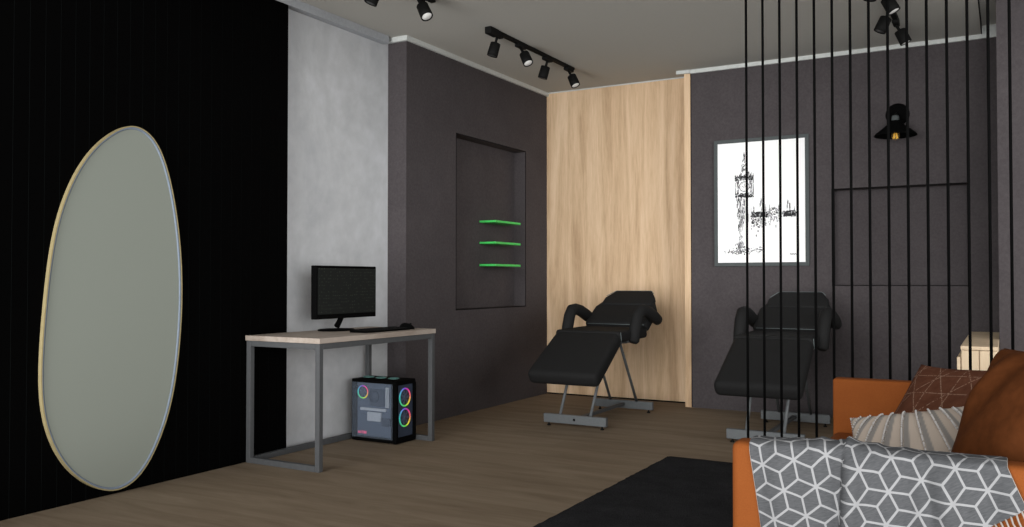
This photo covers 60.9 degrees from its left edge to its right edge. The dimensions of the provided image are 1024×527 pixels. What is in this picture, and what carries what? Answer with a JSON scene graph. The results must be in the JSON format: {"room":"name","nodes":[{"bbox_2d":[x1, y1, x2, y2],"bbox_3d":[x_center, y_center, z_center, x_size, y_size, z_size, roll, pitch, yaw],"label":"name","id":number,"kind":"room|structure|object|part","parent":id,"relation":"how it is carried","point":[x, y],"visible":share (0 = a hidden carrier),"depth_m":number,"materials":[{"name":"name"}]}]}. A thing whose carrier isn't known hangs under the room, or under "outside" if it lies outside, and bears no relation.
{"room":"service shop","nodes":[
{"label":"service shop","id":0,"kind":"room"},
{"bbox_2d":[286,9,387,447],"bbox_3d":[-1.927,-0.262,5.008,0.312,2.875,3.800,-1,-1,30],"label":"wall","id":1,"kind":"structure","parent":0,"point":[337,202],"depth_m":5.93,"materials":[{"name":"concrete"}]},
{"bbox_2d":[0,0,287,520],"bbox_3d":[-2.072,-0.247,4.382,0.053,2.821,2.568,-1,-1,30],"label":"panel","id":2,"kind":"object","parent":1,"relation":"attached to","point":[207,80],"visible":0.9,"depth_m":4.76,"materials":[{"name":"black wood"}]},
{"bbox_2d":[38,126,181,490],"bbox_3d":[-2.005,0.216,4.411,0.023,1.856,0.796,-1,-1,30],"label":"wall mirror","id":3,"kind":"object","parent":2,"relation":"attached to","point":[109,344],"visible":1,"depth_m":4.39,"materials":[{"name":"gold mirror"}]},
{"bbox_2d":[277,0,388,43],"bbox_3d":[-1.816,-1.676,4.854,0.058,0.054,3.595,-1,-1,30],"label":"trim","id":4,"kind":"structure","parent":1,"relation":"attached to","point":[298,6],"depth_m":5.91,"materials":[{"name":"grey paint"}]},
{"bbox_2d":[0,393,832,526],"bbox_3d":[1.381,1.217,4.540,6.500,0.100,6.300,-1,-1,30],"label":"floor","id":5,"kind":"structure","parent":0,"point":[503,465],"depth_m":4.76,"materials":[{"name":"brown laminate"}]},
{"bbox_2d":[245,327,435,472],"bbox_3d":[-1.048,0.809,5.514,0.580,0.752,1.145,-1,-1,30],"label":"desk","id":6,"kind":"object","parent":5,"relation":"on","point":[316,340],"visible":0.84,"depth_m":5.16,"materials":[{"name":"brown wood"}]},
{"bbox_3d":[-1.554,0.818,5.169,0.033,0.722,0.033,-1,-1,30],"label":"leg","id":7,"kind":"part","parent":6,"relation":"part of","materials":[{"name":"grey paint"}]},
{"bbox_3d":[-1.321,1.160,5.030,0.503,0.033,0.033,-1,-1,30],"label":"foot rail","id":8,"kind":"part","parent":6,"relation":"part of","materials":[{"name":"grey metal"}]},
{"bbox_3d":[-1.321,0.471,5.043,0.503,0.033,0.033,-1,-1,30],"label":"rail","id":9,"kind":"part","parent":6,"relation":"part of","materials":[{"name":"grey metal"}]},
{"bbox_3d":[-1.282,1.171,5.641,0.033,0.033,1.068,-1,-1,30],"label":"foot rail","id":10,"kind":"part","parent":6,"relation":"part of","materials":[{"name":"grey metal"}]},
{"bbox_3d":[-1.087,0.813,4.904,0.033,0.722,0.033,-1,-1,30],"label":"leg","id":11,"kind":"part","parent":6,"relation":"part of","materials":[{"name":"grey paint"}]},
{"bbox_2d":[311,265,375,330],"bbox_3d":[-1.154,0.226,5.658,0.223,0.418,0.583,-1,-1,30],"label":"monitor","id":12,"kind":"object","parent":6,"relation":"on","point":[340,292],"visible":0.94,"depth_m":5.57,"materials":[{"name":"black paint"}]},
{"bbox_3d":[-1.010,0.836,6.127,0.033,0.722,0.033,-1,-1,30],"label":"leg","id":13,"kind":"part","parent":6,"relation":"part of","materials":[{"name":"grey paint"}]},
{"bbox_3d":[-0.815,0.478,5.389,0.033,0.033,1.068,-1,-1,30],"label":"rail","id":14,"kind":"part","parent":6,"relation":"part of","materials":[{"name":"grey paint"}]},
{"bbox_2d":[350,326,409,332],"bbox_3d":[-0.843,0.425,5.599,0.140,0.020,0.450,-1,-1,30],"label":"keyboard","id":15,"kind":"object","parent":6,"relation":"on","point":[392,328],"visible":1,"depth_m":5.53,"materials":[{"name":"black paint"}]},
{"bbox_2d":[399,323,414,328],"bbox_3d":[-0.705,0.418,5.843,0.120,0.041,0.072,-1,-1,30],"label":"computer mouse","id":16,"kind":"object","parent":6,"relation":"on","point":[406,325],"visible":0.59,"depth_m":5.82,"materials":[{"name":"black paint"}]},
{"bbox_3d":[-0.777,1.178,5.988,0.503,0.033,0.033,-1,-1,30],"label":"foot rail","id":17,"kind":"part","parent":6,"relation":"part of","materials":[{"name":"grey metal"}]},
{"bbox_3d":[-0.543,0.831,5.862,0.033,0.722,0.033,-1,-1,30],"label":"leg","id":18,"kind":"part","parent":6,"relation":"part of","materials":[{"name":"grey paint"}]},
{"bbox_2d":[352,375,415,444],"bbox_3d":[-0.867,0.981,5.886,0.378,0.422,0.222,-1,-1,30],"label":"computer tower","id":19,"kind":"object","parent":5,"relation":"on","point":[383,407],"visible":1,"depth_m":5.83,"materials":[{"name":"black paint"}]},
{"bbox_2d":[358,382,390,437],"bbox_3d":[-0.871,0.982,5.912,0.316,0.362,0.164,-1,-1,30],"label":"panel","id":20,"kind":"object","parent":19,"relation":"on","point":[374,399],"depth_m":5.84,"materials":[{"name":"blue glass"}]},
{"bbox_2d":[387,377,399,379],"bbox_3d":[-0.795,0.773,5.852,0.088,0.008,0.088,-1,-1,30],"label":"fan","id":21,"kind":"object","parent":19,"relation":"attached to","point":[392,378],"depth_m":5.83,"materials":[{"name":"teal plastic"}]},
{"bbox_2d":[387,41,546,425],"bbox_3d":[-0.430,-0.215,7.475,0.480,2.875,2.250,-1,-1,30],"label":"wall pier","id":22,"kind":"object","parent":5,"relation":"on","point":[484,358],"visible":0.86,"depth_m":7.14,"materials":[{"name":"paint"}]},
{"bbox_2d":[456,133,525,309],"bbox_3d":[-0.162,-0.327,7.465,0.003,1.421,1.163,-1,-1,30],"label":"trim","id":23,"kind":"structure","parent":22,"relation":"attached to","point":[456,133],"depth_m":7.95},
{"bbox_2d":[479,220,520,225],"bbox_3d":[-0.101,-0.356,7.638,0.162,0.020,0.443,-1,-1,30],"label":"glass shelf","id":24,"kind":"object","parent":22,"relation":"attached to","point":[495,222],"visible":1,"depth_m":7.56,"materials":[{"name":"green glass"}]},
{"bbox_3d":[-0.090,-0.346,7.658,0.162,0.002,0.398,-1,-1,30],"label":"support rail","id":25,"kind":"part","parent":24,"relation":"part of","materials":[{"name":"green glass"}]},
{"bbox_2d":[479,241,520,245],"bbox_3d":[-0.101,-0.173,7.635,0.162,0.020,0.443,-1,-1,30],"label":"glass shelf","id":26,"kind":"object","parent":22,"relation":"attached to","point":[493,242],"visible":1,"depth_m":7.54,"materials":[{"name":"green glass"}]},
{"bbox_3d":[-0.090,-0.164,7.654,0.162,0.002,0.398,-1,-1,30],"label":"support rail","id":27,"kind":"part","parent":26,"relation":"part of","materials":[{"name":"green glass"}]},
{"bbox_2d":[479,264,520,266],"bbox_3d":[-0.101,0.018,7.631,0.162,0.020,0.443,-1,-1,30],"label":"glass shelf","id":28,"kind":"object","parent":22,"relation":"attached to","point":[482,265],"visible":1,"depth_m":7.51,"materials":[{"name":"green glass"}]},
{"bbox_3d":[-0.090,0.027,7.651,0.162,0.002,0.398,-1,-1,30],"label":"support rail","id":29,"kind":"part","parent":28,"relation":"part of","materials":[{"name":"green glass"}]},
{"bbox_2d":[528,291,661,429],"bbox_3d":[0.702,0.715,6.812,0.683,0.990,1.442,-1,-1,30],"label":"chair","id":30,"kind":"object","parent":5,"relation":"on","point":[576,356],"visible":1,"depth_m":6.53,"materials":[{"name":"black leather"}]},
{"bbox_3d":[0.427,0.862,6.578,0.023,0.523,0.310,-1,-1,28],"label":"leg","id":31,"kind":"part","parent":30,"relation":"part of","materials":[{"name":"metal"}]},
{"bbox_3d":[0.544,0.475,7.131,0.098,0.300,0.565,-1,-1,30],"label":"armrest","id":32,"kind":"part","parent":30,"relation":"part of","materials":[{"name":"black leather"}]},
{"bbox_3d":[0.644,0.859,6.454,0.023,0.523,0.310,-1,-1,31],"label":"leg","id":33,"kind":"part","parent":30,"relation":"part of","materials":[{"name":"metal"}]},
{"bbox_3d":[0.704,0.550,6.818,0.544,0.090,0.570,-1,-1,30],"label":"seat","id":34,"kind":"part","parent":30,"relation":"part of","materials":[{"name":"black leather"}]},
{"bbox_3d":[0.734,0.872,7.096,0.023,0.525,0.374,-1,-1,29],"label":"leg","id":35,"kind":"part","parent":30,"relation":"part of","materials":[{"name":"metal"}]},
{"bbox_3d":[0.947,0.395,7.250,0.544,0.303,0.448,-1,-1,30],"label":"backrest","id":36,"kind":"part","parent":30,"relation":"part of","materials":[{"name":"black leather"}]},
{"bbox_3d":[0.932,0.870,6.984,0.023,0.525,0.374,-1,-1,30],"label":"leg","id":37,"kind":"part","parent":30,"relation":"part of","materials":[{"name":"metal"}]},
{"bbox_3d":[1.053,0.470,6.843,0.098,0.300,0.565,-1,-1,30],"label":"armrest","id":38,"kind":"part","parent":30,"relation":"part of","materials":[{"name":"black leather"}]},
{"bbox_2d":[533,456,732,526],"bbox_3d":[1.112,1.135,3.217,2.370,0.012,3.538,-1,-1,30],"label":"rug","id":39,"kind":"object","parent":5,"relation":"on","point":[672,491],"visible":0.44,"depth_m":4.22,"materials":[{"name":"black carpet"}]},
{"bbox_2d":[745,0,748,437],"bbox_3d":[1.145,-0.277,4.243,0.012,2.874,0.012,-1,-1,30],"label":"rod","id":40,"kind":"object","parent":39,"relation":"on","point":[746,71],"visible":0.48,"depth_m":4.24,"materials":[{"name":"black paint"}]},
{"bbox_2d":[761,0,765,435],"bbox_3d":[1.214,-0.277,4.204,0.012,2.874,0.012,-1,-1,30],"label":"rod","id":41,"kind":"object","parent":39,"relation":"on","point":[762,1],"visible":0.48,"depth_m":4.20,"materials":[{"name":"black paint"}]},
{"bbox_2d":[778,0,782,436],"bbox_3d":[1.284,-0.278,4.164,0.012,2.874,0.012,-1,-1,30],"label":"rod","id":42,"kind":"object","parent":39,"relation":"on","point":[779,1],"visible":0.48,"depth_m":4.16,"materials":[{"name":"black paint"}]},
{"bbox_2d":[795,0,799,436],"bbox_3d":[1.353,-0.279,4.125,0.012,2.874,0.012,-1,-1,30],"label":"rod","id":43,"kind":"object","parent":39,"relation":"on","point":[796,1],"visible":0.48,"depth_m":4.12,"materials":[{"name":"black paint"}]},
{"bbox_2d":[812,0,817,437],"bbox_3d":[1.422,-0.280,4.085,0.012,2.874,0.012,-1,-1,30],"label":"rod","id":44,"kind":"object","parent":39,"relation":"on","point":[813,1],"visible":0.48,"depth_m":4.08,"materials":[{"name":"black paint"}]},
{"bbox_2d":[830,0,835,378],"bbox_3d":[1.492,-0.280,4.046,0.012,2.874,0.012,-1,-1,30],"label":"rod","id":45,"kind":"object","parent":39,"relation":"on","point":[831,1],"visible":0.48,"depth_m":4.04,"materials":[{"name":"black paint"}]},
{"bbox_2d":[848,0,853,377],"bbox_3d":[1.561,-0.281,4.007,0.012,2.874,0.012,-1,-1,30],"label":"rod","id":46,"kind":"object","parent":39,"relation":"on","point":[849,1],"visible":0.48,"depth_m":4.00,"materials":[{"name":"black paint"}]},
{"bbox_2d":[867,0,872,378],"bbox_3d":[1.631,-0.282,3.967,0.012,2.874,0.012,-1,-1,30],"label":"rod","id":47,"kind":"object","parent":39,"relation":"on","point":[868,1],"visible":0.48,"depth_m":3.96,"materials":[{"name":"black paint"}]},
{"bbox_2d":[733,377,1023,526],"bbox_3d":[1.593,0.728,2.804,1.310,0.788,1.780,-1,-1,29],"label":"sofa","id":48,"kind":"object","parent":39,"relation":"on","point":[852,397],"visible":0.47,"depth_m":3.70,"materials":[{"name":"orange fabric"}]},
{"bbox_2d":[831,432,852,439],"bbox_3d":[1.503,0.774,2.853,1.096,0.119,1.592,-1,-1,29],"label":"seat cushion","id":49,"kind":"object","parent":48,"relation":"on","point":[836,435],"depth_m":3.70,"materials":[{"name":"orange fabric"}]},
{"bbox_3d":[2.003,0.794,3.542,1.310,0.588,0.090,-1,-1,29],"label":"armrest","id":50,"kind":"part","parent":48,"relation":"part of","materials":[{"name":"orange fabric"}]},
{"bbox_3d":[1.184,0.766,2.064,1.310,0.586,0.090,-1,-1,29],"label":"armrest","id":51,"kind":"part","parent":48,"relation":"part of","materials":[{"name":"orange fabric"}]},
{"bbox_2d":[749,435,1023,526],"bbox_3d":[0.941,0.703,2.196,0.660,0.518,0.182,-1,-1,30],"label":"throw blanket","id":52,"kind":"object","parent":48,"relation":"on","point":[822,481],"visible":1,"depth_m":2.16,"materials":[{"name":"grey fabric"}]},
{"bbox_2d":[850,406,963,451],"bbox_3d":[1.248,0.574,2.722,0.414,0.260,0.245,-1,-1,33],"label":"cushion","id":53,"kind":"object","parent":48,"relation":"on","point":[929,430],"visible":0.34,"depth_m":2.73,"materials":[{"name":"fabric"}]},
{"bbox_3d":[1.143,0.546,2.843,0.076,0.099,0.011,0,-1,-24],"label":"bead trim","id":54,"kind":"part","parent":53,"relation":"part of","materials":[{"name":"white fabric"}]},
{"bbox_3d":[1.145,0.593,2.794,0.160,0.212,0.010,1,-1,-34],"label":"bead trim","id":55,"kind":"part","parent":53,"relation":"part of","materials":[{"name":"white fabric"}]},
{"bbox_3d":[1.172,0.591,2.747,0.009,0.224,0.186,-1,-1,41],"label":"bead trim","id":56,"kind":"part","parent":53,"relation":"part of","materials":[{"name":"white fabric"}]},
{"bbox_3d":[1.218,0.580,2.703,0.012,0.296,0.057,-15,-46,35],"label":"bead trim","id":57,"kind":"part","parent":53,"relation":"part of","materials":[{"name":"white fabric"}]},
{"bbox_3d":[1.269,0.572,2.661,0.062,0.305,0.052,-15,-46,35],"label":"bead trim","id":58,"kind":"part","parent":53,"relation":"part of","materials":[{"name":"white fabric"}]},
{"bbox_3d":[1.322,0.556,2.638,0.112,0.295,0.050,-15,-46,35],"label":"bead trim","id":59,"kind":"part","parent":53,"relation":"part of","materials":[{"name":"white fabric"}]},
{"bbox_3d":[1.354,0.496,2.687,0.021,0.091,0.124,0,-1,-8],"label":"bead trim","id":60,"kind":"part","parent":53,"relation":"part of","materials":[{"name":"white fabric"}]},
{"bbox_3d":[1.385,0.464,2.701,0.015,0.036,0.056,0,-1,-17],"label":"bead trim","id":61,"kind":"part","parent":53,"relation":"part of","materials":[{"name":"white fabric"}]},
{"bbox_2d":[894,364,986,413],"bbox_3d":[1.660,0.551,3.302,0.262,0.327,0.601,1,-1,-41],"label":"cushion","id":62,"kind":"object","parent":48,"relation":"on","point":[932,388],"visible":0.28,"depth_m":3.32,"materials":[{"name":"fabric"}]},
{"bbox_2d":[951,348,1023,461],"bbox_3d":[1.344,0.466,2.247,0.345,0.458,0.494,0,-1,-7],"label":"cushion","id":63,"kind":"object","parent":48,"relation":"on","point":[992,419],"visible":0.56,"depth_m":2.28,"materials":[{"name":"brown leather"}]},
{"bbox_2d":[886,0,891,379],"bbox_3d":[1.700,-0.283,3.928,0.012,2.874,0.012,-1,-1,30],"label":"rod","id":64,"kind":"object","parent":39,"relation":"on","point":[887,1],"visible":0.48,"depth_m":3.92,"materials":[{"name":"black paint"}]},
{"bbox_2d":[905,0,910,380],"bbox_3d":[1.770,-0.283,3.889,0.012,2.874,0.012,-1,-1,30],"label":"rod","id":65,"kind":"object","parent":39,"relation":"on","point":[906,1],"visible":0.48,"depth_m":3.88,"materials":[{"name":"black paint"}]},
{"bbox_2d":[925,0,930,365],"bbox_3d":[1.839,-0.284,3.849,0.012,2.874,0.012,-1,-1,30],"label":"rod","id":66,"kind":"object","parent":39,"relation":"on","point":[926,1],"visible":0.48,"depth_m":3.85,"materials":[{"name":"black paint"}]},
{"bbox_2d":[945,0,950,368],"bbox_3d":[1.908,-0.285,3.810,0.012,2.874,0.012,-1,-1,30],"label":"rod","id":67,"kind":"object","parent":39,"relation":"on","point":[946,1],"visible":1,"depth_m":3.81,"materials":[{"name":"black paint"}]},
{"bbox_2d":[965,0,971,369],"bbox_3d":[1.978,-0.315,3.771,0.012,2.932,0.012,-1,-1,30],"label":"rod","id":68,"kind":"object","parent":39,"relation":"on","point":[966,1],"visible":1,"depth_m":3.77,"materials":[{"name":"black paint"}]},
{"bbox_2d":[986,0,992,362],"bbox_3d":[2.047,-0.315,3.732,0.012,2.932,0.012,-1,-1,30],"label":"rod","id":69,"kind":"object","parent":39,"relation":"on","point":[987,1],"visible":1,"depth_m":3.73,"materials":[{"name":"black paint"}]},
{"bbox_2d":[1007,0,1014,349],"bbox_3d":[2.116,-0.316,3.692,0.012,2.932,0.012,-1,-1,30],"label":"rod","id":70,"kind":"object","parent":39,"relation":"on","point":[1008,1],"visible":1,"depth_m":3.69,"materials":[{"name":"black paint"}]},
{"bbox_2d":[714,292,841,441],"bbox_3d":[1.897,0.702,6.134,0.683,0.990,1.442,-1,-1,30],"label":"chair","id":71,"kind":"object","parent":5,"relation":"on","point":[731,380],"visible":0.88,"depth_m":5.84,"materials":[{"name":"black leather"}]},
{"bbox_3d":[1.740,0.463,6.453,0.098,0.300,0.565,-1,-1,30],"label":"armrest","id":72,"kind":"part","parent":71,"relation":"part of","materials":[{"name":"black leather"}]},
{"bbox_3d":[1.622,0.849,5.900,0.023,0.523,0.310,-1,-1,28],"label":"leg","id":73,"kind":"part","parent":71,"relation":"part of","materials":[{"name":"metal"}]},
{"bbox_3d":[1.899,0.537,6.140,0.544,0.090,0.570,-1,-1,30],"label":"seat","id":74,"kind":"part","parent":71,"relation":"part of","materials":[{"name":"black leather"}]},
{"bbox_3d":[1.929,0.859,6.418,0.023,0.525,0.374,-1,-1,29],"label":"leg","id":75,"kind":"part","parent":71,"relation":"part of","materials":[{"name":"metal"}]},
{"bbox_3d":[1.839,0.846,5.776,0.023,0.523,0.310,-1,-1,31],"label":"leg","id":76,"kind":"part","parent":71,"relation":"part of","materials":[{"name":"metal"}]},
{"bbox_3d":[2.142,0.382,6.572,0.544,0.303,0.448,-1,-1,30],"label":"backrest","id":77,"kind":"part","parent":71,"relation":"part of","materials":[{"name":"black leather"}]},
{"bbox_3d":[2.127,0.857,6.306,0.023,0.525,0.374,-1,-1,30],"label":"leg","id":78,"kind":"part","parent":71,"relation":"part of","materials":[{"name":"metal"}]},
{"bbox_3d":[2.248,0.457,6.165,0.098,0.300,0.565,-1,-1,30],"label":"armrest","id":79,"kind":"part","parent":71,"relation":"part of","materials":[{"name":"black leather"}]},
{"bbox_2d":[957,332,999,370],"bbox_3d":[3.025,0.835,5.612,0.207,0.705,1.605,-1,-1,30],"label":"base cabinet","id":80,"kind":"object","parent":5,"relation":"on","point":[980,340],"visible":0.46,"depth_m":4.95,"materials":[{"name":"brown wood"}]},
{"bbox_3d":[2.869,0.841,5.529,0.018,0.590,1.295,-1,-1,30],"label":"panel","id":81,"kind":"part","parent":80,"relation":"part of","materials":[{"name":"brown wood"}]},
{"bbox_3d":[2.603,0.799,4.942,0.087,0.610,0.018,-1,-1,30],"label":"cabinet door","id":82,"kind":"part","parent":80,"relation":"part of","materials":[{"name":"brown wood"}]},
{"bbox_3d":[2.682,0.799,4.897,0.087,0.610,0.018,-1,-1,30],"label":"cabinet door","id":83,"kind":"part","parent":80,"relation":"part of","materials":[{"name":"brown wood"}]},
{"bbox_2d":[547,78,684,401],"bbox_3d":[0.926,-0.201,8.224,2.100,2.875,0.390,-1,-1,30],"label":"oak panel","id":84,"kind":"object","parent":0,"point":[616,190],"visible":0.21,"depth_m":7.96,"materials":[{"name":"beige wood"}]},
{"bbox_2d":[299,0,995,92],"bbox_3d":[1.529,-1.813,4.859,6.500,0.220,5.700,-1,-1,30],"label":"ceiling","id":85,"kind":"structure","parent":0,"point":[606,42],"depth_m":6.19,"materials":[{"name":"grey paint"}]},
{"bbox_2d":[364,0,378,6],"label":"track light","id":86,"kind":"object","parent":85,"relation":"attached to","point":[374,3],"depth_m":5.08,"materials":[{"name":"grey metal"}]},
{"bbox_2d":[417,0,435,20],"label":"track light","id":87,"kind":"object","parent":85,"relation":"attached to","point":[424,11],"depth_m":5.37,"materials":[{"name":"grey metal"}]},
{"bbox_2d":[485,26,579,87],"bbox_3d":[0.184,-1.570,6.751,0.188,0.192,1.390,-1,-1,30],"label":"track light","id":88,"kind":"object","parent":85,"relation":"attached to","point":[494,47],"visible":1,"depth_m":6.55,"materials":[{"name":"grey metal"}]},
{"bbox_3d":[0.179,-1.655,6.772,0.036,0.022,1.360,-1,-1,30],"label":"track rail","id":89,"kind":"part","parent":88,"relation":"part of","materials":[{"name":"black metal"}]},
{"bbox_2d":[864,0,911,45],"bbox_3d":[2.281,-1.597,5.343,0.201,0.192,1.550,-1,-1,30],"label":"track light","id":90,"kind":"object","parent":85,"relation":"attached to","point":[880,27],"visible":0.84,"depth_m":5.66,"materials":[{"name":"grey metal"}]},
{"bbox_3d":[2.286,-1.682,5.359,0.036,0.022,1.520,-1,-1,30],"label":"track rail","id":91,"kind":"part","parent":90,"relation":"part of","materials":[{"name":"black metal"}]},
{"bbox_2d":[691,37,998,417],"bbox_3d":[3.633,-0.263,6.542,4.531,2.935,0.545,-1,-1,30],"label":"wall","id":92,"kind":"structure","parent":0,"point":[717,97],"depth_m":6.75,"materials":[{"name":"paint"}]},
{"bbox_2d":[547,74,691,402],"bbox_3d":[0.932,-0.192,7.876,1.493,2.845,0.209,-1,-1,30],"label":"trim","id":93,"kind":"structure","parent":92,"relation":"attached to","point":[690,74],"depth_m":7.44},
{"bbox_2d":[684,74,691,406],"bbox_3d":[1.553,-0.204,7.525,0.057,2.855,0.207,-1,-1,30],"label":"trim","id":94,"kind":"structure","parent":92,"relation":"attached to","point":[687,134],"depth_m":7.43,"materials":[{"name":"brown wood"}]},
{"bbox_2d":[388,24,995,96],"bbox_3d":[1.352,-1.684,6.478,3.968,0.096,2.274,-1,-1,30],"label":"trim","id":95,"kind":"structure","parent":92,"relation":"attached to","point":[993,26],"depth_m":6.94,"materials":[{"name":"white paint"}]},
{"bbox_2d":[714,134,809,265],"bbox_3d":[2.035,-0.506,7.128,0.768,1.054,0.019,-1,-1,30],"label":"framed picture","id":96,"kind":"object","parent":92,"relation":"attached to","point":[729,155],"visible":0.9,"depth_m":7.13,"materials":[{"name":"grey paper"}]},
{"bbox_2d":[874,103,917,138],"bbox_3d":[2.863,-1.069,6.500,0.300,0.302,0.315,-1,-1,30],"label":"wall lamp","id":97,"kind":"object","parent":92,"relation":"attached to","point":[897,111],"visible":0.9,"depth_m":6.53,"materials":[{"name":"black metal"}]},
{"bbox_2d":[891,115,898,119],"bbox_3d":[2.859,-1.084,6.494,0.056,0.045,0.056,-1,-1,30],"label":"socket","id":98,"kind":"object","parent":97,"relation":"attached to","point":[895,117],"depth_m":6.47,"materials":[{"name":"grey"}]},
{"bbox_3d":[2.859,-1.006,6.492,0.300,0.111,0.300,-1,-1,30],"label":"lamp shade","id":99,"kind":"part","parent":97,"relation":"part of","materials":[{"name":"black paint"}]},
{"bbox_3d":[2.934,-1.134,6.628,0.168,0.168,0.025,-1,-1,30],"label":"wall plate","id":100,"kind":"part","parent":97,"relation":"part of","materials":[{"name":"black paint"}]},
{"bbox_2d":[831,182,967,285],"bbox_3d":[2.935,-0.211,6.625,0.957,0.763,0.003,-1,-1,30],"label":"trim","id":101,"kind":"structure","parent":92,"relation":"attached to","point":[962,182],"depth_m":6.65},
{"bbox_2d":[978,0,981,33],"bbox_3d":[2.170,-1.745,4.141,0.004,0.062,5.085,-1,-1,30],"label":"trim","id":102,"kind":"structure","parent":92,"relation":"attached to","point":[978,0],"depth_m":5.95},
{"bbox_2d":[996,0,1023,350],"bbox_3d":[4.088,-0.292,5.023,2.240,2.935,0.160,-1,-1,30],"label":"wall","id":103,"kind":"structure","parent":0,"point":[1017,6],"depth_m":5.48,"materials":[{"name":"paint"}]}
]}

